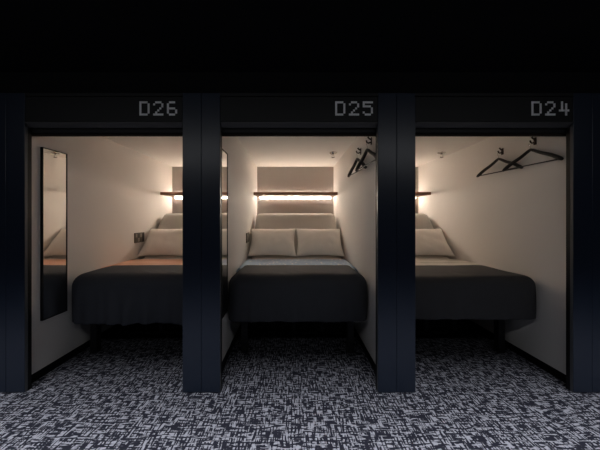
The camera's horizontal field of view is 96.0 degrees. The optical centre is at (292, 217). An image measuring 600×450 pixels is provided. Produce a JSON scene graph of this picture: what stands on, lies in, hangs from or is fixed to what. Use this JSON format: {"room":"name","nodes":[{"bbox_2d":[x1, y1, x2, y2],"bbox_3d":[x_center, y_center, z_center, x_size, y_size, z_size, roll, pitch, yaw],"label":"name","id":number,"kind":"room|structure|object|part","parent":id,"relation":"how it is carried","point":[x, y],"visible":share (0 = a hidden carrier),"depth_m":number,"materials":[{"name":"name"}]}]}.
{"room":"capsule hotel corridor","nodes":[
{"label":"capsule hotel corridor","id":0,"kind":"room"},
{"bbox_2d":[0,93,28,391],"bbox_3d":[-2.124,0.185,2.027,0.277,2.222,0.054,0,0,0],"label":"wall pillar","id":1,"kind":"structure","parent":0,"point":[12,105],"depth_m":2.00,"materials":[{"name":"black metal"}]},
{"bbox_2d":[32,137,171,373],"bbox_3d":[-2.124,0.211,3.332,0.144,2.170,2.553,0,0,0],"label":"wall","id":2,"kind":"structure","parent":0,"point":[114,189],"depth_m":2.77,"materials":[{"name":"paint"}]},
{"bbox_2d":[25,127,27,391],"bbox_3d":[-1.985,0.308,2.014,0.001,1.975,0.021,0,0,0],"label":"trim","id":3,"kind":"structure","parent":2,"relation":"attached to","point":[26,128],"depth_m":2.02,"materials":[{"name":"grey metal"}]},
{"bbox_2d":[28,128,31,389],"bbox_3d":[-1.990,0.308,2.040,0.012,1.975,0.030,0,0,0],"label":"trim","id":4,"kind":"structure","parent":2,"relation":"attached to","point":[29,129],"depth_m":2.04,"materials":[{"name":"black metal"}]},
{"bbox_2d":[40,147,66,320],"bbox_3d":[-2.041,0.130,2.316,0.020,1.415,0.242,0,0,0],"label":"wall mirror","id":5,"kind":"object","parent":2,"relation":"attached to","point":[53,164],"visible":1,"depth_m":2.29,"materials":[{"name":"black mirror"}]},
{"bbox_2d":[32,324,121,382],"bbox_3d":[-2.047,1.264,3.332,0.009,0.064,2.552,0,0,0],"label":"baseboard","id":6,"kind":"structure","parent":2,"relation":"attached to","point":[66,357],"depth_m":2.44,"materials":[{"name":"black"}]},
{"bbox_2d":[134,232,143,242],"bbox_3d":[-2.045,0.261,3.610,0.013,0.132,0.230,0,0,0],"label":"switch panel","id":7,"kind":"object","parent":2,"relation":"attached to","point":[138,237],"visible":1,"depth_m":3.58,"materials":[{"name":"grey plastic"}]},
{"bbox_2d":[183,93,220,391],"bbox_3d":[-0.676,0.185,2.027,0.277,2.222,0.054,0,0,0],"label":"wall pillar","id":8,"kind":"structure","parent":0,"point":[201,111],"depth_m":2.00,"materials":[{"name":"black paint"}]},
{"bbox_2d":[222,137,256,360],"bbox_3d":[-0.676,0.211,3.332,0.144,2.170,2.553,0,0,0],"label":"wall","id":9,"kind":"structure","parent":0,"point":[242,171],"depth_m":2.96,"materials":[{"name":"paint"}]},
{"bbox_2d":[220,127,220,391],"bbox_3d":[-0.537,0.308,2.014,0.001,1.975,0.021,0,0,0],"label":"trim","id":10,"kind":"structure","parent":9,"relation":"attached to","point":[220,127],"depth_m":2.01,"materials":[{"name":"grey metal"}]},
{"bbox_2d":[221,128,221,389],"bbox_3d":[-0.542,0.308,2.040,0.012,1.975,0.030,0,0,0],"label":"trim","id":11,"kind":"structure","parent":9,"relation":"attached to","point":[221,128],"depth_m":2.04,"materials":[{"name":"black metal"}]},
{"bbox_2d":[222,149,227,318],"bbox_3d":[-0.593,0.130,2.316,0.020,1.415,0.242,0,0,0],"label":"wall mirror","id":12,"kind":"object","parent":9,"relation":"attached to","point":[224,154],"visible":0.6,"depth_m":2.33,"materials":[{"name":"black mirror"}]},
{"bbox_2d":[222,324,240,369],"bbox_3d":[-0.599,1.264,3.332,0.009,0.064,2.552,0,0,0],"label":"baseboard","id":13,"kind":"structure","parent":9,"relation":"attached to","point":[224,361],"depth_m":2.62,"materials":[{"name":"black"}]},
{"bbox_2d":[246,232,249,242],"bbox_3d":[-0.597,0.261,3.610,0.013,0.132,0.230,0,0,0],"label":"switch panel","id":14,"kind":"object","parent":9,"relation":"attached to","point":[248,233],"visible":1,"depth_m":3.56,"materials":[{"name":"grey plastic"}]},
{"bbox_2d":[172,167,417,214],"bbox_3d":[0.048,0.186,4.648,4.500,2.220,0.080,0,0,0],"label":"wall","id":15,"kind":"structure","parent":0,"point":[269,179],"depth_m":4.61,"materials":[{"name":"grey paper"}]},
{"bbox_2d":[160,192,182,197],"bbox_3d":[-1.400,-0.377,4.396,1.302,0.076,0.423,0,0,0],"label":"wall shelf","id":16,"kind":"object","parent":15,"relation":"attached to","point":[171,194],"visible":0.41,"depth_m":4.18,"materials":[{"name":"brown wood"}]},
{"bbox_2d":[254,192,337,197],"bbox_3d":[0.048,-0.377,4.396,1.302,0.076,0.423,0,0,0],"label":"wall shelf","id":17,"kind":"object","parent":15,"relation":"attached to","point":[258,194],"visible":1,"depth_m":4.18,"materials":[{"name":"brown wood"}]},
{"bbox_2d":[260,197,330,197],"bbox_3d":[0.048,-0.348,4.603,1.200,0.018,0.007,0,0,0],"label":"diffuser","id":18,"kind":"object","parent":17,"relation":"attached to","point":[260,197],"depth_m":4.60,"materials":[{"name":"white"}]},
{"bbox_2d":[415,192,430,197],"bbox_3d":[1.496,-0.377,4.396,1.302,0.076,0.423,0,0,0],"label":"wall shelf","id":19,"kind":"object","parent":15,"relation":"attached to","point":[417,194],"visible":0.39,"depth_m":4.18,"materials":[{"name":"brown wood"}]},
{"bbox_2d":[104,137,489,166],"bbox_3d":[0.048,-0.899,3.366,4.500,0.050,2.483,0,0,0],"label":"ceiling","id":20,"kind":"structure","parent":0,"point":[264,151],"depth_m":3.35,"materials":[{"name":"white paint"}]},
{"bbox_2d":[25,97,572,121],"bbox_3d":[0.048,-0.808,2.062,4.065,0.184,0.116,0,0,0],"label":"wall","id":21,"kind":"structure","parent":0,"point":[37,109],"depth_m":2.00,"materials":[{"name":"black paint"}]},
{"bbox_2d":[25,122,182,127],"bbox_3d":[-1.400,-0.697,2.026,1.169,0.033,0.047,0,0,0],"label":"trim","id":22,"kind":"structure","parent":21,"relation":"attached to","point":[29,124],"depth_m":2.02,"materials":[{"name":"grey metal"}]},
{"bbox_2d":[31,128,182,136],"bbox_3d":[-1.400,-0.671,2.087,1.290,0.079,0.057,0,0,0],"label":"roller blind","id":23,"kind":"object","parent":21,"relation":"attached to","point":[36,132],"visible":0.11,"depth_m":2.06,"materials":[{"name":"black fabric"}]},
{"bbox_3d":[-1.400,-0.640,2.086,1.280,0.016,0.024,0,0,0],"label":"rail","id":24,"kind":"part","parent":23,"relation":"part of","materials":[{"name":"black"}]},
{"bbox_2d":[139,101,176,115],"bbox_3d":[-0.996,-0.813,2.002,0.279,0.104,0.003,0,0,0],"label":"room number","id":25,"kind":"object","parent":21,"relation":"attached to","point":[140,102],"visible":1,"depth_m":2.00,"materials":[{"name":"white"}]},
{"bbox_2d":[222,128,375,136],"bbox_3d":[0.048,-0.671,2.087,1.290,0.079,0.057,0,0,0],"label":"roller blind","id":26,"kind":"object","parent":21,"relation":"attached to","point":[226,132],"visible":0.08,"depth_m":2.06,"materials":[{"name":"black fabric"}]},
{"bbox_3d":[0.048,-0.640,2.086,1.280,0.016,0.024,0,0,0],"label":"rail","id":27,"kind":"part","parent":26,"relation":"part of","materials":[{"name":"black"}]},
{"bbox_2d":[220,122,377,127],"bbox_3d":[0.048,-0.697,2.026,1.169,0.033,0.047,0,0,0],"label":"trim","id":28,"kind":"structure","parent":21,"relation":"attached to","point":[223,124],"depth_m":2.02,"materials":[{"name":"grey metal"}]},
{"bbox_2d":[335,101,372,115],"bbox_3d":[0.456,-0.813,2.002,0.279,0.104,0.003,0,0,0],"label":"room number","id":29,"kind":"object","parent":21,"relation":"attached to","point":[336,102],"visible":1,"depth_m":2.00,"materials":[{"name":"white"}]},
{"bbox_2d":[415,128,565,136],"bbox_3d":[1.496,-0.671,2.087,1.290,0.079,0.057,0,0,0],"label":"roller blind","id":30,"kind":"object","parent":21,"relation":"attached to","point":[419,132],"visible":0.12,"depth_m":2.06,"materials":[{"name":"black"}]},
{"bbox_3d":[1.496,-0.640,2.086,1.280,0.016,0.024,0,0,0],"label":"rail","id":31,"kind":"part","parent":30,"relation":"part of","materials":[{"name":"black"}]},
{"bbox_2d":[415,122,572,127],"bbox_3d":[1.496,-0.697,2.026,1.169,0.033,0.047,0,0,0],"label":"trim","id":32,"kind":"structure","parent":21,"relation":"attached to","point":[417,124],"depth_m":2.02,"materials":[{"name":"grey metal"}]},
{"bbox_2d":[531,101,568,115],"bbox_3d":[1.912,-0.813,2.002,0.279,0.104,0.003,0,0,0],"label":"room number","id":33,"kind":"object","parent":21,"relation":"attached to","point":[532,102],"visible":1,"depth_m":2.00,"materials":[{"name":"white"}]},
{"bbox_2d":[25,93,572,96],"bbox_3d":[0.048,-0.914,2.061,4.065,0.023,0.119,0,0,0],"label":"wall","id":34,"kind":"structure","parent":0,"point":[26,94],"depth_m":2.00,"materials":[{"name":"black paint"}]},
{"bbox_2d":[0,319,599,449],"bbox_3d":[0.050,1.321,1.754,8.100,0.050,5.908,0,0,0],"label":"floor","id":35,"kind":"structure","parent":0,"point":[288,392],"depth_m":1.89,"materials":[{"name":"carpet"}]},
{"bbox_2d":[90,213,182,352],"bbox_3d":[-1.400,0.611,3.381,1.236,1.370,1.879,0,0,0],"label":"bed","id":36,"kind":"object","parent":35,"relation":"on","point":[170,220],"visible":0.11,"depth_m":2.94,"materials":[{"name":"grey fabric"}]},
{"bbox_3d":[-1.910,1.071,2.620,0.060,0.449,0.068,0,0,0],"label":"leg","id":37,"kind":"part","parent":36,"relation":"part of","materials":[{"name":"black metal"}]},
{"bbox_2d":[72,265,182,325],"bbox_3d":[-1.400,0.731,2.653,1.286,0.447,0.555,0,0,0],"label":"bedspread","id":38,"kind":"object","parent":36,"relation":"on","point":[125,295],"visible":0.64,"depth_m":2.41,"materials":[{"name":"black fabric"}]},
{"bbox_2d":[102,259,182,267],"bbox_3d":[-1.400,0.603,3.127,1.260,0.171,0.657,0,0,0],"label":"folded blanket","id":39,"kind":"object","parent":36,"relation":"on","point":[134,261],"visible":0.37,"depth_m":3.17,"materials":[{"name":"fabric"}]},
{"bbox_2d":[138,229,182,255],"bbox_3d":[-1.719,0.328,3.707,0.637,0.352,0.342,0,0,-1],"label":"pillow","id":40,"kind":"object","parent":36,"relation":"on","point":[158,241],"visible":0.74,"depth_m":3.60,"materials":[{"name":"white fabric"}]},
{"bbox_3d":[-1.400,0.308,3.366,1.236,0.765,1.850,0,0,0],"label":"mattress","id":41,"kind":"part","parent":36,"relation":"part of","materials":[{"name":"grey fabric"}]},
{"bbox_2d":[241,213,353,352],"bbox_3d":[0.048,0.611,3.370,1.236,1.370,1.899,0,0,0],"label":"bed","id":42,"kind":"object","parent":35,"relation":"on","point":[295,221],"visible":0.24,"depth_m":3.76,"materials":[{"name":"grey fabric"}]},
{"bbox_3d":[-0.462,1.071,2.620,0.060,0.449,0.068,0,0,0],"label":"leg","id":43,"kind":"part","parent":42,"relation":"part of","materials":[{"name":"black metal"}]},
{"bbox_2d":[248,229,295,255],"bbox_3d":[-0.271,0.328,3.708,0.637,0.352,0.340,0,0,-1],"label":"pillow","id":44,"kind":"object","parent":42,"relation":"on","point":[264,241],"visible":1,"depth_m":3.61,"materials":[{"name":"white fabric"}]},
{"bbox_3d":[0.048,0.309,3.356,1.236,0.765,1.870,0,0,0],"label":"mattress","id":45,"kind":"part","parent":42,"relation":"part of","materials":[{"name":"grey fabric"}]},
{"bbox_2d":[236,259,357,272],"bbox_3d":[0.048,0.603,3.127,1.260,0.172,0.657,0,0,0],"label":"folded blanket","id":46,"kind":"object","parent":42,"relation":"on","point":[249,261],"visible":0.62,"depth_m":3.16,"materials":[{"name":"grey fabric"}]},
{"bbox_2d":[229,265,366,322],"bbox_3d":[0.048,0.717,2.654,1.282,0.418,0.552,0,0,0],"label":"bedspread","id":47,"kind":"object","parent":42,"relation":"on","point":[257,293],"visible":1,"depth_m":2.40,"materials":[{"name":"black fabric"}]},
{"bbox_2d":[296,229,343,255],"bbox_3d":[0.367,0.328,3.708,0.637,0.352,0.341,0,0,1],"label":"pillow","id":48,"kind":"object","parent":42,"relation":"on","point":[310,241],"visible":1,"depth_m":3.61,"materials":[{"name":"white fabric"}]},
{"bbox_3d":[0.558,1.071,2.620,0.060,0.449,0.068,0,0,0],"label":"leg","id":49,"kind":"part","parent":42,"relation":"part of","materials":[{"name":"black metal"}]},
{"bbox_2d":[415,213,504,352],"bbox_3d":[1.496,0.611,3.330,1.236,1.370,1.979,0,0,0],"label":"bed","id":50,"kind":"object","parent":35,"relation":"on","point":[422,221],"visible":0.08,"depth_m":2.94,"materials":[{"name":"wood"}]},
{"bbox_3d":[1.496,0.309,3.316,1.236,0.765,1.950,0,0,0],"label":"mattress","id":51,"kind":"part","parent":50,"relation":"part of","materials":[{"name":"grey fabric"}]},
{"bbox_2d":[415,229,454,255],"bbox_3d":[1.815,0.328,3.708,0.637,0.352,0.340,0,0,1],"label":"pillow","id":52,"kind":"object","parent":50,"relation":"on","point":[427,241],"visible":0.74,"depth_m":3.60,"materials":[{"name":"white fabric"}]},
{"bbox_2d":[415,259,483,265],"bbox_3d":[1.496,0.603,3.128,1.260,0.171,0.657,0,0,0],"label":"folded blanket","id":53,"kind":"object","parent":50,"relation":"on","point":[417,261],"visible":0.31,"depth_m":3.16,"materials":[{"name":"beige fabric"}]},
{"bbox_2d":[415,265,535,319],"bbox_3d":[1.504,0.690,2.614,1.265,0.365,0.632,0,0,0],"label":"bedspread","id":54,"kind":"object","parent":50,"relation":"on","point":[453,292],"visible":0.76,"depth_m":2.31,"materials":[{"name":"black fabric"}]},
{"bbox_3d":[2.006,1.071,2.620,0.060,0.449,0.068,0,0,0],"label":"leg","id":55,"kind":"part","parent":50,"relation":"part of","materials":[{"name":"black metal"}]},
{"bbox_2d":[0,0,599,71],"bbox_3d":[0.050,-1.134,0.430,8.100,0.060,3.260,0,0,0],"label":"ceiling","id":56,"kind":"structure","parent":0,"point":[36,35],"depth_m":1.62,"materials":[{"name":"black paint"}]},
{"bbox_2d":[0,72,599,92],"bbox_3d":[0.048,-1.016,2.083,4.622,0.177,0.075,0,0,0],"label":"wall","id":57,"kind":"structure","parent":0,"point":[10,82],"depth_m":2.04,"materials":[{"name":"black paint"}]},
{"bbox_2d":[334,137,375,363],"bbox_3d":[0.772,0.211,3.332,0.144,2.170,2.553,0,0,0],"label":"wall","id":58,"kind":"structure","parent":0,"point":[355,201],"depth_m":2.78,"materials":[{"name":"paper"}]},
{"bbox_2d":[354,327,375,373],"bbox_3d":[0.696,1.264,3.332,0.009,0.064,2.552,0,0,0],"label":"baseboard","id":59,"kind":"structure","parent":58,"relation":"attached to","point":[360,341],"depth_m":2.55,"materials":[{"name":"black"}]},
{"bbox_2d":[376,128,376,389],"bbox_3d":[0.638,0.308,2.040,0.012,1.975,0.030,0,0,0],"label":"trim","id":60,"kind":"structure","parent":58,"relation":"attached to","point":[376,128],"depth_m":2.03,"materials":[{"name":"black metal"}]},
{"bbox_2d":[377,127,377,391],"bbox_3d":[0.633,0.308,2.014,0.001,1.975,0.021,0,0,0],"label":"trim","id":61,"kind":"structure","parent":58,"relation":"attached to","point":[377,127],"depth_m":2.01,"materials":[{"name":"grey metal"}]},
{"bbox_3d":[0.673,-0.684,2.760,0.054,0.074,0.028,0,0,0],"label":"coat hook","id":62,"kind":"object","parent":58,"relation":"attached to","visible":0},
{"bbox_2d":[347,152,366,176],"bbox_3d":[0.657,-0.567,2.767,0.044,0.223,0.552,0,0,-5],"label":"clothes hanger","id":63,"kind":"object","parent":62,"relation":"hanging from","point":[356,159],"visible":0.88,"depth_m":2.81,"materials":[{"name":"black plastic"}]},
{"bbox_3d":[0.673,-0.684,2.388,0.054,0.074,0.028,0,0,0],"label":"coat hook","id":64,"kind":"object","parent":58,"relation":"attached to","visible":0},
{"bbox_2d":[355,144,375,171],"bbox_3d":[0.657,-0.567,2.395,0.044,0.223,0.552,0,0,-5],"label":"clothes hanger","id":65,"kind":"object","parent":64,"relation":"hanging from","point":[367,150],"visible":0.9,"depth_m":2.44,"materials":[{"name":"black"}]},
{"bbox_2d":[377,93,414,391],"bbox_3d":[0.772,0.185,2.027,0.277,2.222,0.054,0,0,0],"label":"wall pillar","id":66,"kind":"structure","parent":0,"point":[396,111],"depth_m":2.00,"materials":[{"name":"black metal"}]},
{"bbox_2d":[418,137,565,374],"bbox_3d":[2.220,0.211,3.332,0.144,2.170,2.553,0,0,0],"label":"wall","id":67,"kind":"structure","parent":0,"point":[514,221],"depth_m":2.61,"materials":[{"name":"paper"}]},
{"bbox_2d":[460,319,565,382],"bbox_3d":[2.144,1.264,3.332,0.009,0.064,2.552,0,0,0],"label":"baseboard","id":68,"kind":"structure","parent":67,"relation":"attached to","point":[527,356],"depth_m":2.48,"materials":[{"name":"black"}]},
{"bbox_2d":[529,137,536,144],"bbox_3d":[2.121,-0.684,2.388,0.054,0.074,0.028,0,0,0],"label":"coat hook","id":69,"kind":"object","parent":67,"relation":"attached to","point":[534,142],"visible":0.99,"depth_m":2.38,"materials":[{"name":"brown metal"}]},
{"bbox_2d":[502,142,563,171],"bbox_3d":[2.105,-0.567,2.395,0.044,0.223,0.552,0,0,-5],"label":"clothes hanger","id":70,"kind":"object","parent":69,"relation":"hanging from","point":[557,157],"visible":1,"depth_m":2.37,"materials":[{"name":"black plastic"}]},
{"bbox_2d":[566,128,569,389],"bbox_3d":[2.086,0.308,2.040,0.012,1.975,0.030,0,0,0],"label":"trim","id":71,"kind":"structure","parent":67,"relation":"attached to","point":[567,129],"depth_m":2.04,"materials":[{"name":"black metal"}]},
{"bbox_2d":[570,127,572,391],"bbox_3d":[2.081,0.308,2.014,0.001,1.975,0.021,0,0,0],"label":"trim","id":72,"kind":"structure","parent":67,"relation":"attached to","point":[571,128],"depth_m":2.01,"materials":[{"name":"grey metal"}]},
{"bbox_3d":[2.121,-0.684,2.760,0.054,0.074,0.028,0,0,0],"label":"coat hook","id":73,"kind":"object","parent":67,"relation":"attached to","visible":0},
{"bbox_2d":[476,152,522,176],"bbox_3d":[2.105,-0.567,2.767,0.044,0.223,0.552,0,0,-5],"label":"clothes hanger","id":74,"kind":"object","parent":73,"relation":"hanging from","point":[479,174],"visible":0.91,"depth_m":2.77,"materials":[{"name":"black plastic"}]},
{"bbox_2d":[566,93,599,391],"bbox_3d":[2.220,0.185,2.027,0.277,2.222,0.054,0,0,0],"label":"wall pillar","id":75,"kind":"structure","parent":0,"point":[586,106],"depth_m":2.00,"materials":[{"name":"black paint"}]}
]}

